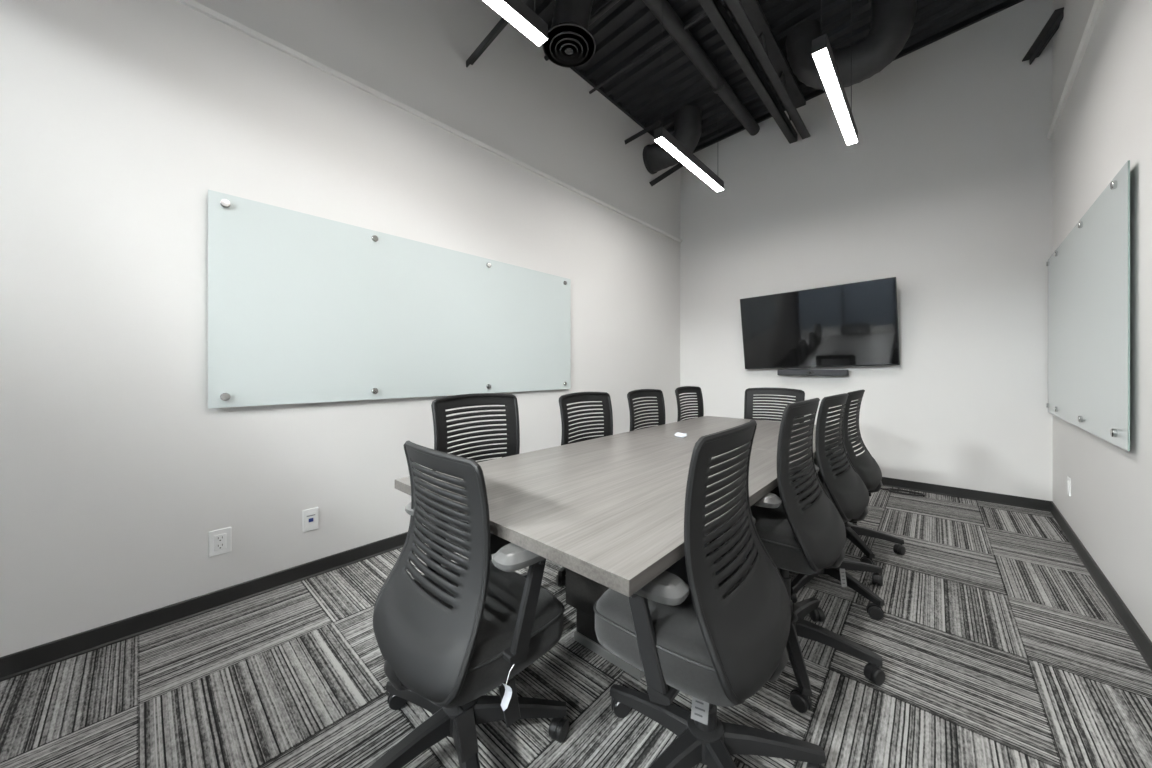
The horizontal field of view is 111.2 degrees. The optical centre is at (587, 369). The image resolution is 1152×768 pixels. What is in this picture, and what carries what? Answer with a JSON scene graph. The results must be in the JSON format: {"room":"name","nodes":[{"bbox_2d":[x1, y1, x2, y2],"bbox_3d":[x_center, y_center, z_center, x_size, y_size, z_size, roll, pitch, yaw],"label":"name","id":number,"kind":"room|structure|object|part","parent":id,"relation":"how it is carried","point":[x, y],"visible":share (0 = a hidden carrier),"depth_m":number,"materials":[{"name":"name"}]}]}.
{"room":"conference room","nodes":[
{"label":"conference room","id":0,"kind":"room"},
{"bbox_2d":[0,0,679,656],"bbox_3d":[-0.914,-1.145,3.002,0.120,4.600,6.707,0,0,41],"label":"wall","id":1,"kind":"structure","parent":0,"point":[119,119],"depth_m":1.93,"materials":[{"name":"paint"}]},
{"bbox_2d":[0,528,429,681],"bbox_3d":[-0.904,1.112,2.913,0.014,0.086,6.587,0,0,41],"label":"baseboard","id":2,"kind":"structure","parent":1,"relation":"attached to","point":[19,663],"depth_m":1.80,"materials":[{"name":"plastic"}]},
{"bbox_2d":[208,527,230,556],"bbox_3d":[-1.783,0.837,1.913,0.011,0.122,0.082,0,0,41],"label":"power outlet","id":3,"kind":"object","parent":1,"relation":"attached to","point":[219,541],"visible":1,"depth_m":1.91,"materials":[{"name":"white plastic"}]},
{"bbox_2d":[214,533,225,550],"bbox_3d":[-1.781,0.837,1.911,0.004,0.074,0.043,0,0,41],"label":"receptacle","id":4,"kind":"object","parent":3,"relation":"attached to","point":[219,538],"depth_m":1.91,"materials":[{"name":"white plastic"}]},
{"bbox_2d":[303,507,318,531],"bbox_3d":[-1.538,0.835,2.190,0.012,0.122,0.074,0,0,41],"label":"outlet","id":5,"kind":"object","parent":1,"relation":"attached to","point":[310,516],"visible":1,"depth_m":2.19,"materials":[{"name":"white plastic"}]},
{"bbox_2d":[208,190,570,407],"bbox_3d":[-0.984,-0.333,2.799,0.044,1.035,2.475,0,0,41],"label":"board","id":6,"kind":"object","parent":1,"relation":"attached to","point":[303,308],"visible":1,"depth_m":2.36,"materials":[{"name":"grey glass"}]},
{"bbox_2d":[176,0,681,242],"bbox_3d":[-0.898,-1.722,2.907,0.030,0.104,6.587,0,0,41],"label":"trim","id":7,"kind":"structure","parent":1,"relation":"attached to","point":[197,5],"depth_m":2.43,"materials":[{"name":"paint"}]},
{"bbox_2d":[466,0,527,66],"bbox_3d":[-0.329,-2.392,2.474,1.466,0.314,0.054,0,0,40],"label":"brace angle","id":8,"kind":"object","parent":1,"relation":"attached to","point":[503,22],"visible":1,"depth_m":2.77,"materials":[{"name":"black metal"}]},
{"bbox_2d":[544,0,619,60],"bbox_3d":[0.866,-2.865,2.433,3.309,0.218,0.040,0,0,41],"label":"conduit","id":9,"kind":"object","parent":1,"relation":"attached to","point":[611,3],"visible":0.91,"depth_m":3.09,"materials":[{"name":"black metal"}]},
{"bbox_2d":[541,44,653,136],"bbox_3d":[-0.898,-2.897,2.907,0.030,0.056,6.587,0,0,41],"label":"trim","id":10,"kind":"structure","parent":1,"relation":"attached to","point":[581,73],"depth_m":4.19,"materials":[{"name":"black paint"}]},
{"bbox_2d":[624,121,660,144],"bbox_3d":[0.599,-2.582,4.327,0.421,0.134,0.054,0,0,33],"label":"brace angle","id":11,"kind":"object","parent":1,"relation":"attached to","point":[657,123],"visible":1,"depth_m":4.30,"materials":[{"name":"black metal"}]},
{"bbox_2d":[589,0,723,93],"bbox_3d":[1.262,-2.875,2.884,3.308,0.205,0.026,0,0,41],"label":"conduit","id":12,"kind":"object","parent":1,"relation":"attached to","point":[704,14],"visible":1,"depth_m":3.53,"materials":[{"name":"black metal"}]},
{"bbox_2d":[649,162,683,185],"bbox_3d":[0.998,-2.391,4.796,0.503,0.344,0.064,0,0,6],"label":"brace angle","id":13,"kind":"object","parent":1,"relation":"attached to","point":[679,165],"visible":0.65,"depth_m":4.77,"materials":[{"name":"black metal"}]},
{"bbox_2d":[643,105,700,173],"bbox_3d":[1.003,-2.648,4.601,0.650,0.516,0.330,0,0,41],"label":"air duct","id":14,"kind":"object","parent":1,"relation":"attached to","point":[687,119],"visible":0.88,"depth_m":4.42,"materials":[{"name":"metal"}]},
{"bbox_2d":[0,486,1151,767],"bbox_3d":[0.416,1.205,1.821,3.677,0.100,6.727,0,0,41],"label":"floor","id":15,"kind":"structure","parent":0,"point":[998,646],"depth_m":1.46,"materials":[{"name":"carpet"}]},
{"bbox_2d":[369,441,568,767],"bbox_3d":[-0.402,0.689,1.180,0.662,0.931,0.614,0,0,43],"label":"office chair","id":16,"kind":"object","parent":15,"relation":"on","point":[447,637],"visible":0.98,"depth_m":1.06,"materials":[{"name":"black plastic"}]},
{"bbox_3d":[-0.518,1.052,1.078,0.290,0.074,0.058,0,0,-45],"label":"leg","id":17,"kind":"part","parent":16,"relation":"part of","materials":[{"name":"black plastic"}]},
{"bbox_3d":[-0.550,1.052,1.287,0.290,0.074,0.058,0,0,27],"label":"leg","id":18,"kind":"part","parent":16,"relation":"part of","materials":[{"name":"black plastic"}]},
{"bbox_3d":[-0.476,0.536,1.114,0.510,0.608,0.163,0,0,43],"label":"backrest","id":19,"kind":"part","parent":16,"relation":"part of","materials":[{"name":"black plastic"}]},
{"bbox_3d":[-0.510,0.615,1.365,0.125,0.290,0.114,0,0,43],"label":"arm post","id":20,"kind":"part","parent":16,"relation":"part of","materials":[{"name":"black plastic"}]},
{"bbox_3d":[-0.309,1.052,1.044,0.058,0.074,0.290,0,0,-27],"label":"leg","id":21,"kind":"part","parent":16,"relation":"part of","materials":[{"name":"black plastic"}]},
{"bbox_3d":[-0.348,0.904,1.027,0.166,0.105,0.050,0,0,43],"label":"lever","id":22,"kind":"part","parent":16,"relation":"part of","materials":[{"name":"black plastic"}]},
{"bbox_3d":[-0.359,0.775,1.238,0.516,0.135,0.432,0,0,43],"label":"seat","id":23,"kind":"part","parent":16,"relation":"part of","materials":[{"name":"grey fabric"}]},
{"bbox_3d":[-0.259,0.904,1.122,0.166,0.105,0.050,0,0,43],"label":"lever","id":24,"kind":"part","parent":16,"relation":"part of","materials":[{"name":"black plastic"}]},
{"bbox_3d":[-0.213,1.052,1.232,0.290,0.074,0.058,0,0,-9],"label":"leg","id":25,"kind":"part","parent":16,"relation":"part of","materials":[{"name":"black plastic"}]},
{"bbox_3d":[-0.186,0.615,1.061,0.125,0.290,0.114,0,0,43],"label":"arm post","id":26,"kind":"part","parent":16,"relation":"part of","materials":[{"name":"black plastic"}]},
{"bbox_2d":[424,393,527,577],"bbox_3d":[-0.465,0.636,1.837,0.634,1.038,0.646,0,0,41],"label":"office chair","id":27,"kind":"object","parent":15,"relation":"on","point":[439,405],"visible":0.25,"depth_m":1.88,"materials":[{"name":"black plastic"}]},
{"bbox_3d":[-0.436,0.669,1.799,0.432,0.135,0.516,0,0,41],"label":"seat","id":28,"kind":"part","parent":27,"relation":"part of","materials":[{"name":"grey fabric"}]},
{"bbox_3d":[-0.564,0.430,1.911,0.163,0.608,0.510,0,0,41],"label":"backrest","id":29,"kind":"part","parent":27,"relation":"part of","materials":[{"name":"black plastic"}]},
{"bbox_2d":[556,392,612,586],"bbox_3d":[0.042,0.647,2.332,0.632,1.016,0.646,0,0,41],"label":"office chair","id":30,"kind":"object","parent":15,"relation":"on","point":[565,399],"visible":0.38,"depth_m":2.39,"materials":[{"name":"black plastic"}]},
{"bbox_3d":[-0.062,1.052,2.198,0.058,0.074,0.290,0,0,35],"label":"leg","id":31,"kind":"part","parent":30,"relation":"part of","materials":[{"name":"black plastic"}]},
{"bbox_3d":[-0.052,0.452,2.427,0.163,0.608,0.510,0,0,41],"label":"backrest","id":32,"kind":"part","parent":30,"relation":"part of","materials":[{"name":"black plastic"}]},
{"bbox_2d":[395,416,849,679],"bbox_3d":[0.572,0.785,2.152,1.078,0.740,2.716,0,0,41],"label":"conference table","id":33,"kind":"object","parent":15,"relation":"on","point":[607,510],"visible":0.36,"depth_m":1.37,"materials":[{"name":"grey laminate"}]},
{"bbox_3d":[0.183,1.137,1.709,0.336,0.036,0.356,0,0,41],"label":"plinth trim","id":34,"kind":"part","parent":33,"relation":"part of","materials":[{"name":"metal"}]},
{"bbox_2d":[674,432,686,437],"bbox_3d":[0.573,0.401,2.415,0.081,0.028,0.051,0,0,26],"label":"wrapper","id":35,"kind":"object","parent":33,"relation":"on","point":[682,435],"visible":1,"depth_m":2.40,"materials":[{"name":"white paper"}]},
{"bbox_2d":[627,389,664,430],"bbox_3d":[0.464,0.651,2.840,0.632,1.008,0.646,0,0,41],"label":"office chair","id":36,"kind":"object","parent":15,"relation":"on","point":[631,395],"visible":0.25,"depth_m":2.92,"materials":[{"name":"black plastic"}]},
{"bbox_2d":[675,386,703,421],"bbox_3d":[0.941,0.651,3.324,0.615,1.008,0.643,0,0,41],"label":"office chair","id":37,"kind":"object","parent":15,"relation":"on","point":[685,389],"visible":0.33,"depth_m":3.43,"materials":[{"name":"black plastic"}]},
{"bbox_2d":[594,419,825,767],"bbox_3d":[0.311,0.651,1.144,0.626,1.008,0.653,0,0,38],"label":"office chair","id":38,"kind":"object","parent":15,"relation":"on","point":[713,628],"visible":0.94,"depth_m":0.98,"materials":[{"name":"black plastic"}]},
{"bbox_3d":[0.195,1.052,1.238,0.290,0.074,0.058,0,0,39],"label":"leg","id":39,"kind":"part","parent":38,"relation":"part of","materials":[{"name":"black plastic"}]},
{"bbox_3d":[0.169,0.644,0.971,0.114,0.290,0.125,0,0,38],"label":"arm post","id":40,"kind":"part","parent":38,"relation":"part of","materials":[{"name":"black plastic"}]},
{"bbox_3d":[0.298,0.699,1.152,0.432,0.135,0.516,0,0,38],"label":"seat","id":41,"kind":"part","parent":38,"relation":"part of","materials":[{"name":"grey fabric"}]},
{"bbox_3d":[0.183,1.052,1.026,0.290,0.074,0.058,0,0,-33],"label":"leg","id":42,"kind":"part","parent":38,"relation":"part of","materials":[{"name":"black plastic"}]},
{"bbox_3d":[0.444,0.644,1.320,0.114,0.290,0.125,0,0,38],"label":"arm post","id":43,"kind":"part","parent":38,"relation":"part of","materials":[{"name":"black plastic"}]},
{"bbox_3d":[0.380,1.052,0.950,0.058,0.074,0.290,0,0,-15],"label":"leg","id":44,"kind":"part","parent":38,"relation":"part of","materials":[{"name":"black plastic"}]},
{"bbox_3d":[0.432,0.460,1.047,0.163,0.608,0.510,0,0,38],"label":"backrest","id":45,"kind":"part","parent":38,"relation":"part of","materials":[{"name":"black plastic"}]},
{"bbox_3d":[0.514,1.052,1.113,0.290,0.074,0.058,0,0,3],"label":"leg","id":46,"kind":"part","parent":38,"relation":"part of","materials":[{"name":"black plastic"}]},
{"bbox_2d":[744,387,804,422],"bbox_3d":[1.463,0.653,3.157,0.638,1.004,0.621,0,0,41],"label":"office chair","id":47,"kind":"object","parent":15,"relation":"on","point":[750,393],"visible":0.18,"depth_m":3.27,"materials":[{"name":"black plastic"}]},
{"bbox_2d":[709,398,884,712],"bbox_3d":[0.828,0.635,1.625,0.628,1.039,0.642,0,0,42],"label":"office chair","id":48,"kind":"object","parent":15,"relation":"on","point":[803,537],"visible":0.79,"depth_m":1.46,"materials":[{"name":"black plastic"}]},
{"bbox_3d":[0.777,0.668,1.661,0.432,0.135,0.516,0,0,42],"label":"seat","id":49,"kind":"part","parent":48,"relation":"part of","materials":[{"name":"grey fabric"}]},
{"bbox_3d":[0.767,1.052,1.455,0.058,0.074,0.290,0,0,14],"label":"leg","id":50,"kind":"part","parent":48,"relation":"part of","materials":[{"name":"black plastic"}]},
{"bbox_3d":[0.950,1.052,1.745,0.290,0.074,0.058,0,0,-40],"label":"leg","id":51,"kind":"part","parent":48,"relation":"part of","materials":[{"name":"black plastic"}]},
{"bbox_3d":[0.903,0.429,1.546,0.163,0.608,0.510,0,0,42],"label":"backrest","id":52,"kind":"part","parent":48,"relation":"part of","materials":[{"name":"black plastic"}]},
{"bbox_3d":[0.963,1.052,1.534,0.290,0.074,0.058,0,0,32],"label":"leg","id":53,"kind":"part","parent":48,"relation":"part of","materials":[{"name":"black plastic"}]},
{"bbox_2d":[770,393,884,619],"bbox_3d":[1.234,0.640,2.128,0.643,1.029,0.628,0,0,-45],"label":"office chair","id":54,"kind":"object","parent":15,"relation":"on","point":[849,494],"visible":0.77,"depth_m":1.96,"materials":[{"name":"black plastic"}]},
{"bbox_3d":[1.106,1.052,2.015,0.290,0.074,0.058,0,0,-37],"label":"leg","id":55,"kind":"part","parent":54,"relation":"part of","materials":[{"name":"black plastic"}]},
{"bbox_3d":[1.218,0.678,2.155,0.516,0.135,0.432,0,0,-45],"label":"seat","id":56,"kind":"part","parent":54,"relation":"part of","materials":[{"name":"grey fabric"}]},
{"bbox_3d":[1.338,0.439,2.034,0.510,0.608,0.163,0,0,-45],"label":"backrest","id":57,"kind":"part","parent":54,"relation":"part of","materials":[{"name":"black plastic"}]},
{"bbox_3d":[1.308,1.052,1.952,0.058,0.074,0.290,0,0,-19],"label":"leg","id":58,"kind":"part","parent":54,"relation":"part of","materials":[{"name":"black plastic"}]},
{"bbox_3d":[1.430,1.052,2.125,0.290,0.074,0.058,0,0,-1],"label":"leg","id":59,"kind":"part","parent":54,"relation":"part of","materials":[{"name":"black plastic"}]},
{"bbox_2d":[814,390,905,564],"bbox_3d":[1.681,0.643,2.607,0.634,1.024,0.646,0,0,44],"label":"office chair","id":60,"kind":"object","parent":15,"relation":"on","point":[867,468],"visible":0.58,"depth_m":2.45,"materials":[{"name":"black plastic"}]},
{"bbox_3d":[1.643,0.683,2.632,0.432,0.135,0.516,0,0,44],"label":"seat","id":61,"kind":"part","parent":60,"relation":"part of","materials":[{"name":"grey fabric"}]},
{"bbox_3d":[1.656,1.052,2.421,0.058,0.074,0.290,0,0,6],"label":"leg","id":62,"kind":"part","parent":60,"relation":"part of","materials":[{"name":"black plastic"}]},
{"bbox_3d":[1.765,0.444,2.513,0.163,0.608,0.510,0,0,44],"label":"backrest","id":63,"kind":"part","parent":60,"relation":"part of","materials":[{"name":"black plastic"}]},
{"bbox_3d":[1.840,1.052,2.526,0.290,0.074,0.058,0,0,24],"label":"leg","id":64,"kind":"part","parent":60,"relation":"part of","materials":[{"name":"black plastic"}]},
{"bbox_2d":[880,488,924,495],"bbox_3d":[2.874,1.143,3.754,0.142,0.023,0.509,0,0,-40],"label":"cable coil","id":65,"kind":"object","parent":15,"relation":"on","point":[893,490],"visible":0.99,"depth_m":3.67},
{"bbox_2d":[525,0,1006,146],"bbox_3d":[0.414,-3.075,1.781,3.687,0.413,6.823,0,0,41],"label":"ceiling","id":66,"kind":"structure","parent":0,"point":[628,29],"depth_m":3.60,"materials":[{"name":"black paint"}]},
{"bbox_2d":[483,0,547,45],"bbox_3d":[-0.608,-2.330,1.647,0.070,1.234,1.135,0,0,41],"label":"pendant light","id":67,"kind":"object","parent":66,"relation":"hanging from","point":[516,12],"visible":1,"depth_m":1.95,"materials":[{"name":"paint"}]},
{"bbox_2d":[542,0,595,67],"bbox_3d":[-0.113,-2.597,2.813,0.443,0.635,0.384,0,0,41],"label":"ceiling vent","id":68,"kind":"object","parent":66,"relation":"in","point":[569,43],"visible":0.98,"depth_m":2.75,"materials":[{"name":"metal"}]},
{"bbox_2d":[654,0,723,191],"bbox_3d":[0.898,-2.330,3.363,0.070,1.234,1.140,0,0,41],"label":"pendant light","id":69,"kind":"object","parent":66,"relation":"hanging from","point":[662,136],"visible":1,"depth_m":3.19,"materials":[{"name":"paint"}]},
{"bbox_2d":[655,137,723,191],"bbox_3d":[0.898,-1.718,3.363,0.064,0.011,1.132,0,0,41],"label":"diffuser","id":70,"kind":"object","parent":69,"relation":"attached to","point":[665,142],"depth_m":3.28,"materials":[{"name":"white plastic"}]},
{"bbox_2d":[642,0,759,135],"bbox_3d":[-0.027,-2.840,2.425,0.140,0.182,6.151,0,0,41],"label":"drain pipe","id":71,"kind":"object","parent":66,"relation":"attached to","point":[672,23],"visible":1,"depth_m":3.59,"materials":[{"name":"metal"}]},
{"bbox_2d":[698,0,810,143],"bbox_3d":[0.234,-2.765,1.976,0.210,0.410,6.480,0,0,41],"label":"joist","id":72,"kind":"object","parent":66,"relation":"attached to","point":[748,15],"visible":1,"depth_m":3.40,"materials":[{"name":"black paint"}]},
{"bbox_2d":[812,0,857,144],"bbox_3d":[1.628,-2.367,2.562,0.070,1.308,1.160,0,0,41],"label":"pendant light","id":73,"kind":"object","parent":66,"relation":"hanging from","point":[822,53],"visible":1,"depth_m":2.42,"materials":[{"name":"paint"}]},
{"bbox_2d":[813,48,856,144],"bbox_3d":[1.628,-1.718,2.562,0.064,0.011,1.152,0,0,41],"label":"diffuser","id":74,"kind":"object","parent":73,"relation":"attached to","point":[822,57],"depth_m":2.44,"materials":[{"name":"white plastic"}]},
{"bbox_2d":[785,0,916,89],"bbox_3d":[2.147,-2.685,3.278,0.926,0.650,0.308,0,0,41],"label":"air duct","id":75,"kind":"object","parent":66,"relation":"hanging from","point":[892,21],"visible":0.83,"depth_m":3.12,"materials":[{"name":"metal"}]},
{"bbox_2d":[680,0,1052,500],"bbox_3d":[2.658,-1.145,4.249,3.607,4.600,0.120,0,0,41],"label":"wall","id":76,"kind":"structure","parent":0,"point":[944,190],"depth_m":3.74,"materials":[{"name":"paint"}]},
{"bbox_2d":[777,369,848,375],"bbox_3d":[2.430,0.035,4.286,0.670,0.066,0.126,0,0,41],"label":"soundbar","id":77,"kind":"object","parent":76,"relation":"attached to","point":[803,372],"visible":1,"depth_m":4.22,"materials":[{"name":"plastic"}]},
{"bbox_2d":[740,277,899,368],"bbox_3d":[2.404,-0.436,4.234,1.477,0.871,0.179,0,0,41],"label":"television","id":78,"kind":"object","parent":76,"relation":"attached to","point":[851,324],"visible":1,"depth_m":4.12,"materials":[{"name":"glass"}]},
{"bbox_2d":[692,0,1023,153],"bbox_3d":[2.511,-3.011,4.278,3.287,0.280,0.030,0,0,41],"label":"trim","id":79,"kind":"structure","parent":76,"relation":"attached to","point":[1008,3],"depth_m":3.69,"materials":[{"name":"black paint"}]},
{"bbox_2d":[881,477,1050,511],"bbox_3d":[2.510,1.112,4.290,3.329,0.086,0.014,0,0,41],"label":"baseboard","id":80,"kind":"structure","parent":76,"relation":"attached to","point":[1024,502],"depth_m":3.51,"materials":[{"name":"plastic"}]},
{"bbox_2d":[1053,0,1151,641],"bbox_3d":[1.551,-1.145,0.759,0.120,4.600,6.595,0,0,43],"label":"wall","id":81,"kind":"structure","parent":0,"point":[1105,122],"depth_m":1.93,"materials":[{"name":"paint"}]},
{"bbox_2d":[1022,7,1063,64],"bbox_3d":[3.552,-2.567,3.057,0.100,0.085,0.494,0,0,29],"label":"brace","id":82,"kind":"object","parent":81,"relation":"attached to","point":[1052,25],"visible":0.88,"depth_m":3.05,"materials":[{"name":"black metal"}]},
{"bbox_2d":[1067,476,1070,495],"bbox_3d":[3.290,0.800,2.701,0.011,0.122,0.075,0,0,43],"label":"power outlet","id":83,"kind":"object","parent":81,"relation":"attached to","point":[1068,477],"visible":1,"depth_m":2.69,"materials":[{"name":"white plastic"}]},
{"bbox_2d":[1047,0,1103,138],"bbox_3d":[1.494,-1.994,0.809,0.030,0.249,6.592,0,0,43],"label":"trim","id":84,"kind":"structure","parent":81,"relation":"attached to","point":[1097,5],"depth_m":2.45,"materials":[{"name":"paint"}]},
{"bbox_2d":[1046,160,1129,450],"bbox_3d":[3.016,-0.270,2.434,0.044,1.235,2.090,0,0,43],"label":"board","id":85,"kind":"object","parent":81,"relation":"attached to","point":[1089,271],"visible":1,"depth_m":2.09,"materials":[{"name":"grey glass"}]},
{"bbox_2d":[1050,501,1151,670],"bbox_3d":[1.500,1.112,0.803,0.014,0.086,6.592,0,0,43],"label":"baseboard","id":86,"kind":"structure","parent":81,"relation":"attached to","point":[1142,642],"depth_m":1.94,"materials":[{"name":"plastic"}]}
]}

